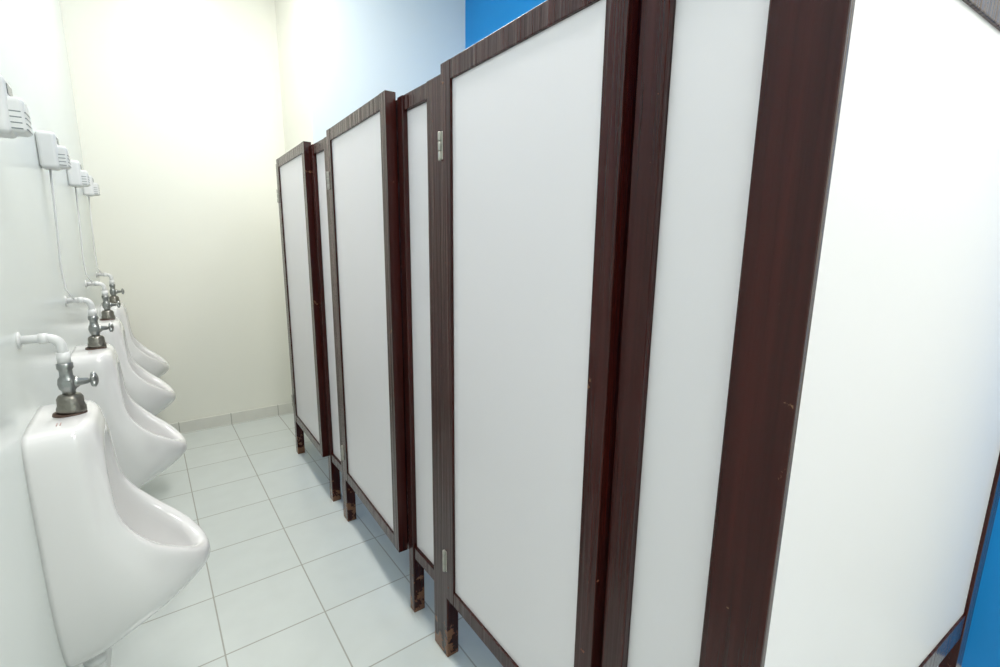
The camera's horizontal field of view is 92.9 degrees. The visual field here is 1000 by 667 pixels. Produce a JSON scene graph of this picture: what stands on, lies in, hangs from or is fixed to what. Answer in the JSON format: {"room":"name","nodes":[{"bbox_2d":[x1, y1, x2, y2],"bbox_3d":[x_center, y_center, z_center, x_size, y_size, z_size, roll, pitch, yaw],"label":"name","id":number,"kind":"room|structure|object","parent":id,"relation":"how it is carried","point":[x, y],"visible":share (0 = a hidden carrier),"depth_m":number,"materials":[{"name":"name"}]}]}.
{"room":"public restroom","nodes":[
{"label":"public restroom","id":0,"kind":"room"},
{"bbox_2d":[0,0,102,666],"bbox_3d":[-0.928,-0.448,0.687,0.120,3.400,5.970,-7,13,-36],"label":"wall","id":1,"kind":"structure","parent":0,"point":[34,62],"depth_m":1.24,"materials":[{"name":"white paint"}]},
{"bbox_2d":[0,75,32,138],"bbox_3d":[-1.021,-0.466,0.975,0.073,0.115,0.080,-7,13,-36],"label":"sensor box","id":2,"kind":"object","parent":1,"relation":"attached to","point":[15,122],"visible":1,"depth_m":0.96,"materials":[{"name":"white plastic"}]},
{"bbox_2d":[7,96,31,136],"bbox_3d":[-1.010,-0.450,0.987,0.044,0.070,0.066,-7,13,-36],"label":"hood","id":3,"kind":"object","parent":2,"relation":"attached to","point":[18,118],"depth_m":0.97,"materials":[{"name":"white plastic"}]},
{"bbox_2d":[6,83,32,134],"bbox_3d":[-1.007,-0.466,0.982,0.043,0.088,0.062,-7,13,-36],"label":"grille","id":4,"kind":"object","parent":2,"relation":"attached to","point":[18,122],"depth_m":0.97,"materials":[{"name":"white plastic"}]},
{"bbox_2d":[35,130,74,299],"bbox_3d":[-1.471,-0.385,1.603,0.073,0.549,0.080,-7,13,-36],"label":"sensor box","id":5,"kind":"object","parent":1,"relation":"attached to","point":[52,156],"visible":1,"depth_m":1.54,"materials":[{"name":"white plastic"}]},
{"bbox_2d":[56,137,70,167],"bbox_3d":[-1.454,-0.598,1.570,0.043,0.088,0.062,-7,13,-36],"label":"grille","id":6,"kind":"object","parent":5,"relation":"attached to","point":[62,153],"depth_m":1.55,"materials":[{"name":"white plastic"}]},
{"bbox_2d":[57,145,70,169],"bbox_3d":[-1.458,-0.583,1.574,0.044,0.070,0.066,-7,13,-36],"label":"hood","id":7,"kind":"object","parent":5,"relation":"attached to","point":[63,159],"depth_m":1.56,"materials":[{"name":"white plastic"}]},
{"bbox_2d":[67,160,92,282],"bbox_3d":[-1.948,-0.516,2.232,0.073,0.559,0.080,-7,13,-36],"label":"sensor box","id":8,"kind":"object","parent":1,"relation":"attached to","point":[77,177],"visible":0.96,"depth_m":2.17,"materials":[{"name":"white plastic"}]},
{"bbox_2d":[81,170,89,186],"bbox_3d":[-1.935,-0.719,2.202,0.044,0.070,0.066,-7,13,-36],"label":"hood","id":9,"kind":"object","parent":8,"relation":"attached to","point":[85,182],"depth_m":2.18,"materials":[{"name":"white plastic"}]},
{"bbox_2d":[83,175,101,273],"bbox_3d":[-2.389,-0.638,2.813,0.073,0.569,0.080,-7,13,-36],"label":"sensor box","id":10,"kind":"object","parent":1,"relation":"attached to","point":[93,189],"visible":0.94,"depth_m":2.76,"materials":[{"name":"white plastic"}]},
{"bbox_2d":[93,183,99,195],"bbox_3d":[-2.376,-0.845,2.782,0.044,0.070,0.066,-7,13,-36],"label":"hood","id":11,"kind":"object","parent":10,"relation":"attached to","point":[96,192],"depth_m":2.76,"materials":[{"name":"white plastic"}]},
{"bbox_2d":[105,647,111,666],"bbox_3d":[-0.896,1.173,1.036,0.012,0.085,5.730,-7,13,-36],"label":"baseboard","id":12,"kind":"structure","parent":1,"relation":"attached to","point":[109,651],"depth_m":1.57,"materials":[{"name":"tile"}]},
{"bbox_2d":[15,332,210,666],"bbox_3d":[-0.929,0.443,1.201,0.308,0.938,0.316,-7,13,-36],"label":"urinal","id":13,"kind":"object","parent":1,"relation":"attached to","point":[113,554],"depth_m":1.06,"materials":[{"name":"ceramic"}]},
{"bbox_2d":[64,296,186,487],"bbox_3d":[-1.424,0.312,1.855,0.308,0.938,0.316,-7,13,-36],"label":"urinal","id":14,"kind":"object","parent":1,"relation":"attached to","point":[146,445],"depth_m":1.74,"materials":[{"name":"ceramic"}]},
{"bbox_2d":[85,280,175,415],"bbox_3d":[-1.895,0.188,2.476,0.308,0.938,0.316,-7,13,-36],"label":"urinal","id":15,"kind":"object","parent":1,"relation":"attached to","point":[147,390],"depth_m":2.37,"materials":[{"name":"ceramic"}]},
{"bbox_2d":[96,272,168,377],"bbox_3d":[-2.337,0.071,3.059,0.308,0.938,0.316,-7,13,-36],"label":"urinal","id":16,"kind":"object","parent":1,"relation":"attached to","point":[147,359],"depth_m":2.96,"materials":[{"name":"ceramic"}]},
{"bbox_2d":[60,0,291,423],"bbox_3d":[-1.688,-1.033,3.711,2.335,3.400,0.120,-7,13,-36],"label":"wall","id":17,"kind":"structure","parent":0,"point":[178,103],"depth_m":3.30,"materials":[{"name":"beige paint"}]},
{"bbox_2d":[170,402,293,432],"bbox_3d":[-2.125,0.663,3.635,1.175,0.085,0.012,-7,13,-36],"label":"baseboard","id":18,"kind":"structure","parent":17,"relation":"attached to","point":[258,413],"depth_m":3.67,"materials":[{"name":"tile"}]},
{"bbox_2d":[275,0,464,152],"bbox_3d":[-0.955,-1.026,3.721,1.148,3.400,0.740,-7,13,-36],"label":"wall","id":19,"kind":"structure","parent":0,"point":[336,56],"depth_m":3.17,"materials":[{"name":"beige paint"}]},
{"bbox_2d":[111,412,937,666],"bbox_3d":[0.035,1.156,1.738,2.575,0.120,5.970,-7,13,-36],"label":"floor","id":20,"kind":"structure","parent":0,"point":[286,580],"depth_m":2.00,"materials":[{"name":"tile"}]},
{"bbox_2d":[276,0,854,666],"bbox_3d":[-0.460,0.115,1.878,0.054,1.860,2.960,-7,13,-36],"label":"posts","id":21,"kind":"object","parent":20,"relation":"on","point":[807,42],"visible":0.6,"depth_m":0.74,"materials":[{"name":"brown wood"}]},
{"bbox_2d":[276,141,327,456],"bbox_3d":[-1.134,-0.179,2.703,0.044,1.623,0.673,-7,13,-35],"label":"door","id":22,"kind":"structure","parent":21,"relation":"attached to","point":[294,191],"depth_m":2.62,"materials":[{"name":"white laminate"}]},
{"bbox_2d":[326,90,407,552],"bbox_3d":[-0.557,-0.026,1.934,0.044,1.623,0.698,-7,13,-34],"label":"door","id":23,"kind":"structure","parent":21,"relation":"attached to","point":[362,174],"depth_m":1.83,"materials":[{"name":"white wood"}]},
{"bbox_2d":[438,0,641,666],"bbox_3d":[0.025,0.125,1.180,0.044,1.623,0.645,-7,13,-35],"label":"door","id":24,"kind":"structure","parent":21,"relation":"attached to","point":[535,138],"depth_m":1.07,"materials":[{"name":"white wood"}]},
{"bbox_2d":[313,0,769,666],"bbox_3d":[-0.257,0.058,1.589,0.036,1.615,2.090,-7,13,-36],"label":"panels","id":25,"kind":"object","parent":21,"relation":"attached to","point":[719,45],"visible":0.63,"depth_m":0.80,"materials":[{"name":"white laminate"}]},
{"bbox_2d":[764,0,999,666],"bbox_3d":[0.122,0.057,2.237,1.385,1.855,3.062,-7,13,-36],"label":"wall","id":26,"kind":"structure","parent":20,"relation":"on","point":[893,497],"depth_m":0.82,"materials":[{"name":"white laminate"}]},
{"bbox_2d":[465,0,999,666],"bbox_3d":[0.499,-0.841,2.847,0.120,3.400,4.150,-7,13,-36],"label":"wall","id":27,"kind":"structure","parent":0,"point":[483,18],"depth_m":1.58,"materials":[{"name":"blue paint"}]}
]}

